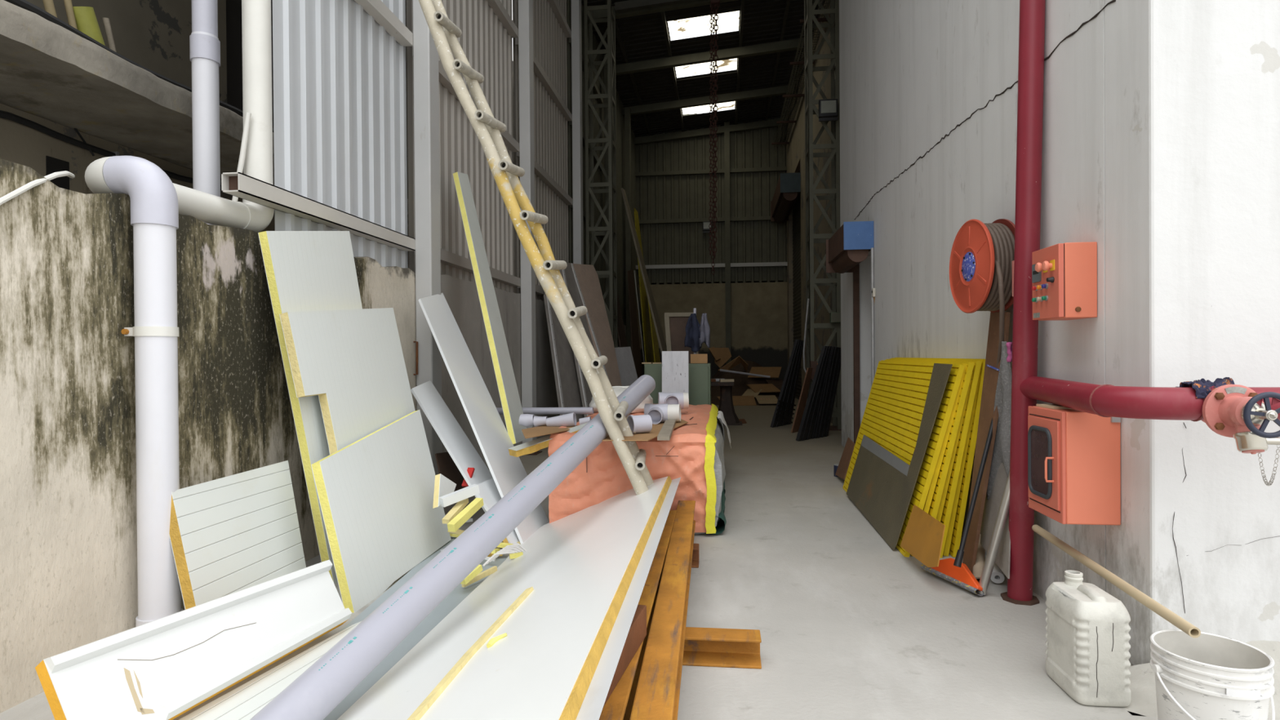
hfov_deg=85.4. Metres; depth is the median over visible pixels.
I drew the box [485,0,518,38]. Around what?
trim
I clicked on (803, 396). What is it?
board
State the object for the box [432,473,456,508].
panel offcut
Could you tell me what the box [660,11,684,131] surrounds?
trim
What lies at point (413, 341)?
bracket
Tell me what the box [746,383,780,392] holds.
cardboard sheet
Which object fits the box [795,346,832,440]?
board
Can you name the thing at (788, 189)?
box
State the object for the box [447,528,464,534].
scrap
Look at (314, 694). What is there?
pipe
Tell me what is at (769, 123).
beam
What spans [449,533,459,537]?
scrap
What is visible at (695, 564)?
channel
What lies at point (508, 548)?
plastic strapping
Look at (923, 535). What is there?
plate
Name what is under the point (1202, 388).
rag
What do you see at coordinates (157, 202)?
drainpipe
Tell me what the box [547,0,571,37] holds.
trim
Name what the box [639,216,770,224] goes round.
trim
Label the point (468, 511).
foam offcut
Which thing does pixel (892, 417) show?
corrugated panel
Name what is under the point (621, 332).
plank
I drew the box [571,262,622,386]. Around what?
panel
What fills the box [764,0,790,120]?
beam
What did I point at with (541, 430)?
cardboard sheet
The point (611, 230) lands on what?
lattice column
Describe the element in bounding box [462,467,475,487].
red crate edge
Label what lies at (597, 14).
beam
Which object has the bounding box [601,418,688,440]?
cardboard sheet
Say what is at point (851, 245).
box
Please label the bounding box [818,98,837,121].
floodlight
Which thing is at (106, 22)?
stick
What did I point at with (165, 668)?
roof panel
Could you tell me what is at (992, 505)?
sheet
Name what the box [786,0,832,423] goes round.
wall
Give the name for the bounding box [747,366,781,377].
cardboard sheet
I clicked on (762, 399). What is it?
cardboard sheet
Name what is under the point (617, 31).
trim
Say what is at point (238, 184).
square metal tube
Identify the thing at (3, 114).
cable
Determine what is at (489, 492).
trim
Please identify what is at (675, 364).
board
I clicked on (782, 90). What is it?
beam
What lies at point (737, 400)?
cardboard sheet
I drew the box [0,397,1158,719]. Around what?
floor
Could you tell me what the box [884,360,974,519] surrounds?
grating
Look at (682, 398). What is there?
pipe tee
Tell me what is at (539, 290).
trim
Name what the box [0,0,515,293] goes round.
building
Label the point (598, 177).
cladding
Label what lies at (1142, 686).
kerb
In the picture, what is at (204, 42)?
vent pipe
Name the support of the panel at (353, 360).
on the floor
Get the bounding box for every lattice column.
[583,0,617,347]
[804,0,841,431]
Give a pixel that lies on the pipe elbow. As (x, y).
(525, 420)
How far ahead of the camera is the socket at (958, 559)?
3.89 m
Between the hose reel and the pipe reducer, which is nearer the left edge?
the pipe reducer
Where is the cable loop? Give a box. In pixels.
[802,298,813,380]
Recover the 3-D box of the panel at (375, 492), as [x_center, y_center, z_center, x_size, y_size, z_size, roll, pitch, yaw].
[-1.575,0.876,4.403,0.331,1.008,1.474,0,0,5]
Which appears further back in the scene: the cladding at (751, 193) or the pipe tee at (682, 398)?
the cladding at (751, 193)
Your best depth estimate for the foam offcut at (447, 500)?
4.61 m
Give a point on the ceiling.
(642, 36)
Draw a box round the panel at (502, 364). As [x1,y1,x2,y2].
[453,171,528,444]
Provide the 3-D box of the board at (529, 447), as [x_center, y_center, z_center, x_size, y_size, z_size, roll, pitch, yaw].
[-0.628,0.605,5.406,0.791,0.224,0.158,-1,0,-35]
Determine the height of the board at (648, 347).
5.692 m
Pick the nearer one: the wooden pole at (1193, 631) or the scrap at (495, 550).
the wooden pole at (1193, 631)
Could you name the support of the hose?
on the building
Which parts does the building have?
doorway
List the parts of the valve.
cap chain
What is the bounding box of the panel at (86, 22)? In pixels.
[72,6,105,45]
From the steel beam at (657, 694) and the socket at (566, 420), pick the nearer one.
the steel beam at (657, 694)
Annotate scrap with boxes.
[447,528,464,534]
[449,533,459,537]
[486,632,506,648]
[491,548,500,553]
[497,542,513,547]
[509,551,523,559]
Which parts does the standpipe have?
floor plate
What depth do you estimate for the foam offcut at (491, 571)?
4.09 m
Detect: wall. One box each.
[0,158,639,713]
[636,280,787,381]
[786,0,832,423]
[839,0,1115,600]
[1104,0,1279,665]
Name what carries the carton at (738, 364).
on the litter
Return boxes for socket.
[546,412,576,426]
[871,288,875,298]
[953,549,964,567]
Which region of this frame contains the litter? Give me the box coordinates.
[711,360,779,404]
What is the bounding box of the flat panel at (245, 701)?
[178,621,361,719]
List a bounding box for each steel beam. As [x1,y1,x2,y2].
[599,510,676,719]
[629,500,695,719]
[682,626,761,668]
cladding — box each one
[272,0,408,267]
[406,0,514,293]
[512,0,568,301]
[566,0,636,325]
[635,112,786,284]
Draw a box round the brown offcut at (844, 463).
[835,437,855,479]
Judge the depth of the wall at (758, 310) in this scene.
22.76 m
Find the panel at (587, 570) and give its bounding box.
[337,475,680,719]
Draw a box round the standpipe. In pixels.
[1000,0,1279,605]
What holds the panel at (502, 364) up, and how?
on the floor
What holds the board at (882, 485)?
on the floor
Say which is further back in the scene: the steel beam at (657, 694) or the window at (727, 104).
the window at (727, 104)
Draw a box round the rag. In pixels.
[1175,377,1235,398]
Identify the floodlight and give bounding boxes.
[702,221,711,232]
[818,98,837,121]
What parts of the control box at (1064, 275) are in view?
door, selector knob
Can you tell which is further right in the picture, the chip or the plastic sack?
the chip
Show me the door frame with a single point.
(675, 332)
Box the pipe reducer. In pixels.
[533,416,547,426]
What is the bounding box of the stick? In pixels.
[102,17,116,52]
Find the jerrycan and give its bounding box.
[1044,569,1130,706]
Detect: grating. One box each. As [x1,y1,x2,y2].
[881,360,968,555]
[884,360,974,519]
[886,359,975,521]
[889,358,982,558]
[891,357,982,555]
[895,357,985,557]
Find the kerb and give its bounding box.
[1123,640,1279,719]
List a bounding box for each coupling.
[578,416,591,424]
[626,414,652,434]
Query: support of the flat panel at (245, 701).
on the sheet at (460, 593)
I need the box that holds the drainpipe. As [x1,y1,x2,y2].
[84,0,274,626]
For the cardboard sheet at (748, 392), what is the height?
0.196 m
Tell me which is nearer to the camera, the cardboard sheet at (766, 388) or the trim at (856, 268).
the trim at (856, 268)
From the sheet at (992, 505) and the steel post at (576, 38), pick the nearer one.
the sheet at (992, 505)
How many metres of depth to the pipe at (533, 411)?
6.67 m
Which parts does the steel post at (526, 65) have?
foot plate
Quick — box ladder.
[418,0,653,495]
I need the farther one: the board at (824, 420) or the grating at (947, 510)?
the board at (824, 420)
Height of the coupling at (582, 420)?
0.085 m
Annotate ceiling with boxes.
[581,0,815,137]
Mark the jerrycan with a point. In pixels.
(1087, 635)
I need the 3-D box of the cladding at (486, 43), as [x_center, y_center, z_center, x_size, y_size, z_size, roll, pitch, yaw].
[-1.943,-4.166,7.974,0.028,7.050,3.260,0,0,7]
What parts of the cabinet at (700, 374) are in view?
door, door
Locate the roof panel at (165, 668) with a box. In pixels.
[35,560,351,719]
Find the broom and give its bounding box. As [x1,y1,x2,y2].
[920,417,992,595]
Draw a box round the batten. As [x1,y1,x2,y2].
[621,187,666,355]
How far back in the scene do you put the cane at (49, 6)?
4.62 m
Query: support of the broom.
on the floor
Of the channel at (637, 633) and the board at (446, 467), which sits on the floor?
the board at (446, 467)
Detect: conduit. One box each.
[231,111,251,201]
[871,247,874,384]
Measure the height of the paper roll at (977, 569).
0.184 m
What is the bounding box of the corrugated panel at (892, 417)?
[842,360,964,557]
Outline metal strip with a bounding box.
[633,270,645,362]
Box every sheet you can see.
[323,533,508,719]
[521,425,577,438]
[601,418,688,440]
[714,347,731,368]
[732,395,756,405]
[742,388,761,397]
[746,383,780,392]
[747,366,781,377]
[755,395,777,404]
[765,379,782,393]
[980,462,1010,578]
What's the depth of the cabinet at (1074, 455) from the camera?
3.06 m
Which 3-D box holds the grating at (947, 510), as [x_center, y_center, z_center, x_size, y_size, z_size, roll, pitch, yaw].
[2.235,0.645,5.725,0.285,1.302,2.375,0,0,7]
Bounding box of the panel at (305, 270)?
[257,231,362,584]
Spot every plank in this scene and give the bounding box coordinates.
[617,293,627,346]
[627,269,642,378]
[962,311,1010,573]
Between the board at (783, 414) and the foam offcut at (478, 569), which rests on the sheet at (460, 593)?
the foam offcut at (478, 569)
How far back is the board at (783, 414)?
12.93 m
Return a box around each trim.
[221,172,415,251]
[354,0,413,46]
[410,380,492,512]
[412,45,519,151]
[413,248,520,286]
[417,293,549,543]
[475,477,519,548]
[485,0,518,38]
[515,37,572,120]
[516,151,573,204]
[517,284,545,296]
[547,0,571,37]
[568,37,604,103]
[568,120,604,171]
[569,201,604,237]
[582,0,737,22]
[604,0,652,135]
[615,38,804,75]
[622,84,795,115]
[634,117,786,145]
[635,166,786,177]
[635,262,787,269]
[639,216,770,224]
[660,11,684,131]
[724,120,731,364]
[734,0,744,124]
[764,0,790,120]
[853,263,860,443]
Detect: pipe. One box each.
[189,0,220,225]
[249,374,655,719]
[496,407,593,414]
[720,368,770,377]
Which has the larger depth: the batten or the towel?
the batten
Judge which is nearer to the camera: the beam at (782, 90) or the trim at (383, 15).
the trim at (383, 15)
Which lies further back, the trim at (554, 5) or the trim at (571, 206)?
the trim at (571, 206)
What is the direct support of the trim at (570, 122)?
attached to the cladding at (598, 177)
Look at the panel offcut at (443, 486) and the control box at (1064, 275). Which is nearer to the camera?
the control box at (1064, 275)
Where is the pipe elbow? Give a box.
[519,413,534,426]
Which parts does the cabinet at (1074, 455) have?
door, frame, handle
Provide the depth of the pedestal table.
13.35 m
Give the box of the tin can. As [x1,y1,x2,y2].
[833,463,839,476]
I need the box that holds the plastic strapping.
[482,543,526,566]
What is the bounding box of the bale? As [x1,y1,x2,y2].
[547,403,731,534]
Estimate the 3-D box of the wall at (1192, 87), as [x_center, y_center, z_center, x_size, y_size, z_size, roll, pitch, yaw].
[4.693,-3.204,2.659,5.267,9.000,0.360,0,0,7]
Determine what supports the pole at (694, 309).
on the floor
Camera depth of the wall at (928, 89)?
5.13 m
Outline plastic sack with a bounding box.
[588,386,653,413]
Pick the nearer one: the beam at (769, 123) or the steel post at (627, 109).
the steel post at (627, 109)
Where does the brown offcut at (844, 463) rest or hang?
on the floor
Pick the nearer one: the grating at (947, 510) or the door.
the grating at (947, 510)
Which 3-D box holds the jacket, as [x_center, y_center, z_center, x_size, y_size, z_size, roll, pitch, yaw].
[0.742,-0.380,9.683,0.250,0.542,0.110,0,0,0]
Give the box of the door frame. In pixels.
[664,312,699,363]
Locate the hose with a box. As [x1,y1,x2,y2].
[4,0,273,132]
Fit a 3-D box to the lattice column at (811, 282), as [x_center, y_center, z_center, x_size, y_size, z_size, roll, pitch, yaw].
[3.276,-3.011,12.502,0.635,8.500,0.670,0,0,7]
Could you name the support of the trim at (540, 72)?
attached to the cladding at (549, 41)
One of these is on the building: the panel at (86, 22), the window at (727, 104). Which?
the panel at (86, 22)
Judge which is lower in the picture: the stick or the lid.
the lid
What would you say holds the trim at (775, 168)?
attached to the wall at (795, 149)
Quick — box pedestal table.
[711,381,742,425]
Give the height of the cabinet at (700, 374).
1.235 m
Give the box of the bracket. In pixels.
[413,341,417,375]
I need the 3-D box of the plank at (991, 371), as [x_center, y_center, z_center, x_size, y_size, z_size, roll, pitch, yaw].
[2.074,0.507,4.189,0.238,1.608,0.312,0,0,7]
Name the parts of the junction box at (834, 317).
lid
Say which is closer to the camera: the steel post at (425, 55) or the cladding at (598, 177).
the steel post at (425, 55)
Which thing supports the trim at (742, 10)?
attached to the ceiling
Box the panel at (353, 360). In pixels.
[279,307,415,454]
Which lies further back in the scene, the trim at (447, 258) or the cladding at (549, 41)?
the cladding at (549, 41)
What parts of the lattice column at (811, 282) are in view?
foot plate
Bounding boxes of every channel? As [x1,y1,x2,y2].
[602,604,646,708]
[691,543,699,568]
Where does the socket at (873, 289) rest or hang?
attached to the wall at (928, 89)
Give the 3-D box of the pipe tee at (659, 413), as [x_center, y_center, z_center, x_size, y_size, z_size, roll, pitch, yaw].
[0.192,0.463,5.945,0.309,0.172,0.252,0,0,7]
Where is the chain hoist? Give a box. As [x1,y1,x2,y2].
[614,0,719,275]
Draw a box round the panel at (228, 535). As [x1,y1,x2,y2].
[168,460,306,609]
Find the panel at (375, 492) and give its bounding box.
[311,409,451,613]
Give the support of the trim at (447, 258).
attached to the wall at (68, 580)
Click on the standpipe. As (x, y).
(1171, 403)
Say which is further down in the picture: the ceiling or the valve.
the valve
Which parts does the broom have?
foam blade, handle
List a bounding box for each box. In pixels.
[770,172,800,223]
[809,360,817,379]
[826,221,874,273]
[829,311,840,323]
[1031,241,1097,320]
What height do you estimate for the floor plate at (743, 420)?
0.012 m
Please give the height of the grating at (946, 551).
1.306 m
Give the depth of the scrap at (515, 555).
4.35 m
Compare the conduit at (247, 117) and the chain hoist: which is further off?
the chain hoist
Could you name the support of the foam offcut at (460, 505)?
on the sheet at (460, 593)
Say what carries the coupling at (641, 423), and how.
on the cardboard sheet at (655, 429)
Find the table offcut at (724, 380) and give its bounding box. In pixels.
[719,378,733,382]
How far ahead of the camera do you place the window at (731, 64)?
18.21 m
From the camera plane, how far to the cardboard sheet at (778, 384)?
20.14 m
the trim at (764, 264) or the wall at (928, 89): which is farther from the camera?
the trim at (764, 264)
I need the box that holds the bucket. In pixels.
[1150,629,1275,719]
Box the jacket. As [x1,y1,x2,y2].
[684,313,702,351]
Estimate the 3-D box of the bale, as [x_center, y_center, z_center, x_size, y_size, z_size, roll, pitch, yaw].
[0.189,0.911,6.757,1.403,0.784,3.252,0,0,7]
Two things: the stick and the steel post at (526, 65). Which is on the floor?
the steel post at (526, 65)
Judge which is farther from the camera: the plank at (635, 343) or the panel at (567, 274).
the plank at (635, 343)
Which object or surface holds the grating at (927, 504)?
on the floor
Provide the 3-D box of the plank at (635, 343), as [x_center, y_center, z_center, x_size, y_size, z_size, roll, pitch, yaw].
[-0.137,-0.648,17.926,0.424,3.747,2.856,0,0,6]
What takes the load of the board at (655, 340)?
on the floor
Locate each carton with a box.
[690,354,707,363]
[708,346,720,361]
[717,355,747,372]
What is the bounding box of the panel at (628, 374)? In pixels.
[614,346,637,386]
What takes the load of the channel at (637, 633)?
on the steel beam at (619, 706)
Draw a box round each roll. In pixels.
[972,533,985,582]
[990,563,1004,583]
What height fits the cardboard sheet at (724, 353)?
0.625 m
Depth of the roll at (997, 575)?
4.03 m
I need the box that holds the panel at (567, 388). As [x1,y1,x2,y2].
[543,293,584,422]
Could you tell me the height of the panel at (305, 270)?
2.411 m
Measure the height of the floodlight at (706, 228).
0.366 m
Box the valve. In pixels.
[1201,384,1279,485]
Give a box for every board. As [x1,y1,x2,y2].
[435,452,464,491]
[508,422,586,457]
[633,208,654,362]
[648,302,660,362]
[662,351,688,396]
[770,339,804,427]
[791,367,813,432]
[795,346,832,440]
[813,346,840,438]
[846,363,952,550]
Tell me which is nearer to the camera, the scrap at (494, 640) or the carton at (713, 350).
the scrap at (494, 640)
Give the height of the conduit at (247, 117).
0.598 m
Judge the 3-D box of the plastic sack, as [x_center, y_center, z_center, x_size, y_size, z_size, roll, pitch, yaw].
[-0.196,0.404,7.222,0.676,0.270,0.576,0,0,7]
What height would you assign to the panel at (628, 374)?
1.518 m
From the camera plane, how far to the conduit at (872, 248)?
7.94 m
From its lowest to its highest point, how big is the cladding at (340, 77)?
7.050 m
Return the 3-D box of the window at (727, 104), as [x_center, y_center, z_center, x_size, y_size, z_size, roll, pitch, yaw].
[2.071,-7.689,20.968,1.590,0.135,0.950,0,0,7]
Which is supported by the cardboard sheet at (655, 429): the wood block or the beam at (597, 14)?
the wood block
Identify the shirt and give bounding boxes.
[698,313,710,347]
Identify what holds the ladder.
on the floor
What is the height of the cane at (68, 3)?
0.392 m
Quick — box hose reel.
[949,218,1014,366]
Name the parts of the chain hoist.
chain, chain, chain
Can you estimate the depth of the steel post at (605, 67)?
16.37 m
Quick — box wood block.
[657,419,675,440]
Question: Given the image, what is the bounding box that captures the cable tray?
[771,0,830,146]
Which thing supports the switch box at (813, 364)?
attached to the lattice column at (811, 282)
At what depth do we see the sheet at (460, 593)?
3.49 m
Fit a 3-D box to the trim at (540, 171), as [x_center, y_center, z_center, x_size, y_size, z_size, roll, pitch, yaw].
[-1.489,-2.917,11.283,0.100,0.110,3.200,0,0,7]
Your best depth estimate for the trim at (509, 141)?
7.54 m
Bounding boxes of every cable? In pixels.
[0,110,221,190]
[0,170,75,204]
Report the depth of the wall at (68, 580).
3.11 m
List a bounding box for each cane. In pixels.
[42,0,57,17]
[63,0,77,29]
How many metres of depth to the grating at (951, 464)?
4.58 m
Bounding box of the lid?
[641,362,662,364]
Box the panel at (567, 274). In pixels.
[559,262,595,417]
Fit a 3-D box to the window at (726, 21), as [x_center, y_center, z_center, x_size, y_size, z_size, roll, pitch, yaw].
[1.456,-7.649,15.805,1.590,0.135,0.950,0,0,7]
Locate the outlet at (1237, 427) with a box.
[1233,422,1260,432]
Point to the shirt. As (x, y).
(704, 328)
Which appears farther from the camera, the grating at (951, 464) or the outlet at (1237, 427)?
the grating at (951, 464)
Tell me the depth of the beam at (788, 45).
16.91 m
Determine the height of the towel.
0.941 m
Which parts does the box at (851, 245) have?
plate, plate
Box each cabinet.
[644,363,711,404]
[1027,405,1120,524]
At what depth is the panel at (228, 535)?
3.52 m
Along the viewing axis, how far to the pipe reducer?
5.73 m
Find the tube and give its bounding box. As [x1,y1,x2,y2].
[976,472,1009,595]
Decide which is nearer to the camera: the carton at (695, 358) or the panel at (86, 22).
the panel at (86, 22)
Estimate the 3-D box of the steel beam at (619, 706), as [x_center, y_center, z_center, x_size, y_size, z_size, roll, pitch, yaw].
[0.018,1.123,3.154,0.115,0.160,3.250,0,0,6]
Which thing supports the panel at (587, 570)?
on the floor
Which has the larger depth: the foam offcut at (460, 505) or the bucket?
the foam offcut at (460, 505)
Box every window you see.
[667,10,739,39]
[675,57,737,77]
[682,101,734,114]
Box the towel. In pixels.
[986,341,1012,499]
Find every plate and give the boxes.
[738,418,746,423]
[900,504,945,567]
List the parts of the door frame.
head rail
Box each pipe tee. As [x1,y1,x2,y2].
[644,403,680,424]
[657,391,688,408]
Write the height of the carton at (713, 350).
0.453 m
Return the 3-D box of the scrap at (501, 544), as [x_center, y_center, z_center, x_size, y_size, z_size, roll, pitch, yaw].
[-0.937,1.224,4.594,0.202,0.022,0.041,0,0,25]
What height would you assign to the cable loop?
1.451 m
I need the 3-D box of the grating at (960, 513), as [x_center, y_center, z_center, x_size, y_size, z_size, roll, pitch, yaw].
[2.315,0.639,5.736,0.232,1.310,2.375,0,0,7]
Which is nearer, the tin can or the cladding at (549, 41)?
the tin can
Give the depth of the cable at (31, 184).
2.77 m
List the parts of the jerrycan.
spout, handle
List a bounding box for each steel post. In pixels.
[413,0,442,475]
[518,0,542,455]
[570,0,583,264]
[603,54,609,315]
[624,106,631,351]
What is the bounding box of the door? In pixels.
[792,170,801,399]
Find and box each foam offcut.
[439,484,479,506]
[441,497,468,524]
[447,497,484,532]
[460,564,483,584]
[462,565,497,586]
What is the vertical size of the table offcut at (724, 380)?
0.053 m
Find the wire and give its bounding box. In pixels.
[74,128,94,155]
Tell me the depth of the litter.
20.38 m
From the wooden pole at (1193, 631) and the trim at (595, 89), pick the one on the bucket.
the wooden pole at (1193, 631)
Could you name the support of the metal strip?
on the floor
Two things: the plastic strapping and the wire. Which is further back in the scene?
the wire
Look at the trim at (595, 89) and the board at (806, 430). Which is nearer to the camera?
the board at (806, 430)
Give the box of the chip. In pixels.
[1035,404,1071,408]
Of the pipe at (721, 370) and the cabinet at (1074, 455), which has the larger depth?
the pipe at (721, 370)
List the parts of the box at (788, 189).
plate, plate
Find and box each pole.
[693,308,696,354]
[1031,524,1200,638]
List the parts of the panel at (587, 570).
foam strip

